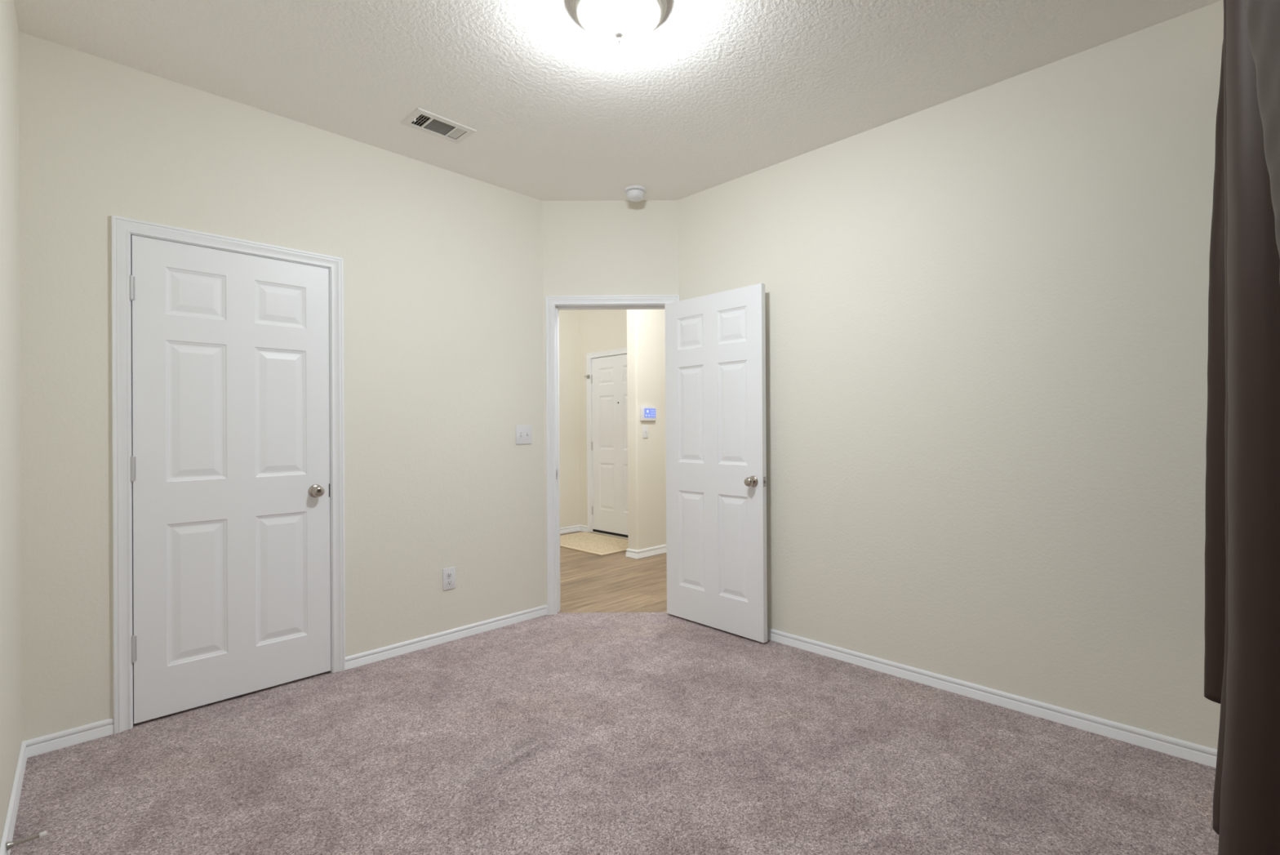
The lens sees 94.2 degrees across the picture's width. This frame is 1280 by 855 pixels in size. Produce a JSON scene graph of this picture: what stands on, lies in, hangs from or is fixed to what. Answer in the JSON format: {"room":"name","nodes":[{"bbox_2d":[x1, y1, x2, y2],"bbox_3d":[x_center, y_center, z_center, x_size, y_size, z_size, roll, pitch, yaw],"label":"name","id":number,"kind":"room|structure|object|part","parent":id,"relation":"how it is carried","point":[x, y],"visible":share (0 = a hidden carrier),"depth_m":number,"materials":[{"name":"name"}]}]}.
{"room":"empty bedroom","nodes":[
{"label":"empty bedroom","id":0,"kind":"room"},
{"bbox_2d":[0,0,22,846],"bbox_3d":[-1.224,-0.135,0.960,0.120,2.743,3.634,0,0,-43],"label":"wall","id":1,"kind":"structure","parent":0,"point":[11,695],"depth_m":1.92,"materials":[{"name":"white paint"}]},
{"bbox_2d":[0,741,26,854],"bbox_3d":[-1.169,1.206,1.007,0.014,0.062,3.394,0,0,-43],"label":"baseboard","id":2,"kind":"structure","parent":1,"relation":"attached to","point":[10,823],"depth_m":1.90,"materials":[{"name":"white wood"}]},
{"bbox_2d":[6,830,46,850],"bbox_3d":[-1.774,1.192,1.719,0.080,0.023,0.023,0,0,-43],"label":"doorstop","id":3,"kind":"object","parent":1,"relation":"attached to","point":[10,844],"visible":1,"depth_m":1.71,"materials":[{"name":"silver metal"}]},
{"bbox_2d":[18,31,545,741],"bbox_3d":[-1.556,-0.129,3.115,2.573,2.743,0.120,0,0,-45],"label":"wall","id":4,"kind":"structure","parent":0,"point":[442,268],"depth_m":3.04,"materials":[{"name":"white paint"}]},
{"bbox_2d":[111,214,345,733],"bbox_3d":[-1.877,0.189,2.779,0.890,2.110,0.138,0,0,-45],"label":"door frame","id":5,"kind":"structure","parent":4,"relation":"attached to","point":[122,228],"depth_m":2.47,"materials":[{"name":"white wood"}]},
{"bbox_2d":[129,235,330,723],"bbox_3d":[-1.836,0.214,2.727,0.776,2.033,0.098,0,0,-45],"label":"door","id":6,"kind":"structure","parent":4,"relation":"in","point":[230,457],"depth_m":2.70,"materials":[{"name":"white wood"}]},
{"bbox_3d":[-1.592,0.316,2.938,0.054,0.054,0.052,0,0,-45],"label":"knob","id":7,"kind":"part","parent":6,"relation":"part of","materials":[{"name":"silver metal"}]},
{"bbox_2d":[22,604,547,757],"bbox_3d":[-1.469,1.211,3.090,2.419,0.062,0.022,0,0,-45],"label":"baseboard","id":8,"kind":"structure","parent":4,"relation":"attached to","point":[62,739],"depth_m":3.17,"materials":[{"name":"white wood"}]},
{"bbox_2d":[442,566,455,590],"bbox_3d":[-1.111,0.879,3.460,0.076,0.124,0.009,0,0,-45],"label":"wall outlet","id":9,"kind":"object","parent":4,"relation":"attached to","point":[448,574],"visible":1,"depth_m":3.46,"materials":[{"name":"white plastic"}]},
{"bbox_2d":[446,572,452,577],"bbox_3d":[-1.109,0.857,3.458,0.034,0.029,0.003,0,0,-45],"label":"socket","id":10,"kind":"object","parent":9,"relation":"attached to","point":[448,574],"depth_m":3.46,"materials":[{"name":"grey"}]},
{"bbox_2d":[446,579,452,584],"bbox_3d":[-1.109,0.900,3.458,0.034,0.029,0.003,0,0,-45],"label":"socket","id":11,"kind":"object","parent":9,"relation":"attached to","point":[448,581],"depth_m":3.46,"materials":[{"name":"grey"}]},
{"bbox_2d":[515,424,532,444],"bbox_3d":[-0.745,0.045,3.828,0.122,0.122,0.017,0,0,-45],"label":"light switch","id":12,"kind":"object","parent":4,"relation":"attached to","point":[523,432],"visible":1,"depth_m":3.83,"materials":[{"name":"white plastic"}]},
{"bbox_2d":[559,310,579,527],"bbox_3d":[-1.960,-0.121,6.032,3.560,2.743,0.100,0,0,-45],"label":"wall","id":13,"kind":"structure","parent":0,"point":[569,433],"depth_m":7.08,"materials":[{"name":"beige paint"}]},
{"bbox_2d":[560,524,587,533],"bbox_3d":[-1.858,1.214,5.936,3.359,0.071,0.163,0,0,-45],"label":"baseboard","id":14,"kind":"structure","parent":13,"relation":"attached to","point":[576,527],"depth_m":7.08,"materials":[{"name":"white wood"}]},
{"bbox_2d":[578,309,626,525],"bbox_3d":[-0.165,-0.131,6.713,0.140,2.743,1.475,0,0,-45],"label":"wall","id":15,"kind":"structure","parent":0,"point":[599,330],"depth_m":7.07,"materials":[{"name":"beige paint"}]},
{"bbox_2d":[586,347,626,532],"bbox_3d":[-0.211,0.180,6.740,0.148,2.121,1.040,0,0,-45],"label":"door frame","id":16,"kind":"structure","parent":15,"relation":"attached to","point":[589,356],"depth_m":7.03,"materials":[{"name":"white wood"}]},
{"bbox_2d":[591,354,627,537],"bbox_3d":[-0.237,0.205,6.725,0.057,2.038,0.926,0,0,-45],"label":"door","id":17,"kind":"structure","parent":15,"relation":"in","point":[609,445],"depth_m":6.81,"materials":[{"name":"white wood"}]},
{"bbox_2d":[542,200,678,604],"bbox_3d":[-0.190,-0.136,4.007,0.997,2.743,0.120,0,0,0],"label":"wall","id":18,"kind":"structure","parent":0,"point":[590,247],"depth_m":3.95,"materials":[{"name":"white paint"}]},
{"bbox_2d":[545,294,679,614],"bbox_3d":[-0.176,0.181,3.998,0.886,2.110,0.138,0,0,0],"label":"door frame","id":19,"kind":"structure","parent":18,"relation":"attached to","point":[553,304],"depth_m":3.94,"materials":[{"name":"white wood"}]},
{"bbox_2d":[665,283,767,642],"bbox_3d":[0.442,0.202,3.652,0.161,2.033,0.789,0,0,-43],"label":"door","id":20,"kind":"structure","parent":19,"relation":"attached to","point":[715,343],"depth_m":3.60,"materials":[{"name":"white wood"}]},
{"bbox_3d":[0.623,0.309,3.381,0.052,0.054,0.054,0,0,-43],"label":"knob","id":21,"kind":"part","parent":20,"relation":"part of","materials":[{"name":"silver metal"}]},
{"bbox_2d":[9,530,1218,854],"bbox_3d":[0.137,1.249,3.981,6.185,0.030,5.750,0,0,-45],"label":"floor","id":22,"kind":"structure","parent":0,"point":[561,733],"depth_m":2.17,"materials":[{"name":"carpet"}]},
{"bbox_2d":[560,531,628,555],"bbox_3d":[-0.519,1.236,6.394,0.700,0.014,1.120,0,0,-45],"label":"doormat","id":23,"kind":"object","parent":22,"relation":"on","point":[596,544],"visible":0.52,"depth_m":6.30,"materials":[{"name":"beige"}]},
{"bbox_2d":[590,531,628,539],"bbox_3d":[-0.212,1.234,6.730,0.150,0.018,0.918,0,0,-45],"label":"threshold","id":24,"kind":"object","parent":22,"relation":"on","point":[593,532],"visible":0.27,"depth_m":6.76,"materials":[{"name":"beige"}]},
{"bbox_2d":[13,0,1222,200],"bbox_3d":[-0.118,-1.541,2.081,3.404,0.060,3.632,0,0,-45],"label":"ceiling","id":25,"kind":"structure","parent":0,"point":[721,91],"depth_m":2.48,"materials":[{"name":"white paint"}]},
{"bbox_2d":[400,107,476,144],"bbox_3d":[-1.005,-1.576,2.974,0.310,0.180,0.198,0,0,-45],"label":"ceiling vent","id":26,"kind":"object","parent":25,"relation":"in","point":[420,119],"visible":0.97,"depth_m":2.98,"materials":[{"name":"white metal"}]},
{"bbox_2d":[570,0,666,48],"bbox_3d":[-0.075,-1.440,2.118,0.344,0.143,0.344,0,0,-45],"label":"ceiling light","id":27,"kind":"object","parent":25,"relation":"attached to","point":[618,24],"visible":1,"depth_m":2.08,"materials":[{"name":"white glass"}]},
{"bbox_2d":[624,185,646,201],"bbox_3d":[-0.029,-1.477,3.778,0.139,0.063,0.139,0,0,-45],"label":"smoke detector","id":28,"kind":"object","parent":25,"relation":"attached to","point":[634,193],"visible":1,"depth_m":3.74,"materials":[{"name":"white plastic"}]},
{"bbox_2d":[626,309,666,550],"bbox_3d":[0.681,-0.136,6.428,2.145,2.743,0.125,0,0,-45],"label":"wall","id":29,"kind":"structure","parent":0,"point":[646,328],"depth_m":5.72,"materials":[{"name":"beige paint"}]},
{"bbox_2d":[642,425,648,438],"bbox_3d":[0.056,0.043,5.700,0.076,0.118,0.018,0,0,-45],"label":"light switch","id":30,"kind":"object","parent":29,"relation":"attached to","point":[645,428],"visible":1,"depth_m":5.70,"materials":[{"name":"white plastic"}]},
{"bbox_2d":[625,544,666,558],"bbox_3d":[0.648,1.196,6.384,2.063,0.078,0.161,0,0,-45],"label":"baseboard","id":31,"kind":"structure","parent":29,"relation":"attached to","point":[651,551],"depth_m":5.70,"materials":[{"name":"white wood"}]},
{"bbox_2d":[640,405,656,420],"bbox_3d":[0.079,-0.135,5.716,0.196,0.142,0.030,0,0,-45],"label":"control panel","id":32,"kind":"object","parent":29,"relation":"attached to","point":[646,412],"visible":1,"depth_m":5.69,"materials":[{"name":"white plastic"}]},
{"bbox_2d":[677,0,1223,749],"bbox_3d":[1.301,-0.146,2.990,0.120,2.743,2.927,0,0,-45],"label":"wall","id":33,"kind":"structure","parent":0,"point":[986,308],"depth_m":2.61,"materials":[{"name":"white paint"}]},
{"bbox_2d":[767,627,1217,767],"bbox_3d":[1.244,1.194,2.958,0.014,0.062,2.737,0,0,-45],"label":"baseboard","id":34,"kind":"structure","parent":33,"relation":"attached to","point":[1191,751],"depth_m":2.56,"materials":[{"name":"white wood"}]},
{"bbox_3d":[1.133,-0.149,0.837,3.404,2.743,0.120,0,0,-45],"label":"wall window","id":35,"kind":"structure","parent":0,"visible":0},
{"bbox_3d":[1.227,-1.305,1.109,2.412,0.044,0.119,0,0,-45],"label":"curtain rod","id":36,"kind":"object","parent":35,"relation":"attached to","visible":0},
{"bbox_2d":[1204,0,1279,854],"bbox_3d":[1.415,-0.208,1.356,0.176,2.170,1.685,0,0,43],"label":"curtain","id":37,"kind":"object","parent":36,"relation":"hanging from","point":[1242,660],"visible":0.96,"depth_m":1.11,"materials":[{"name":"brown fabric"}]},
{"bbox_2d":[1244,0,1279,257],"bbox_3d":[0.633,-0.205,0.540,0.501,2.170,0.130,0,0,-45],"label":"curtain","id":38,"kind":"object","parent":36,"relation":"hanging from","point":[1263,16],"visible":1,"depth_m":0.60,"materials":[{"name":"gray cloth"}]}
]}

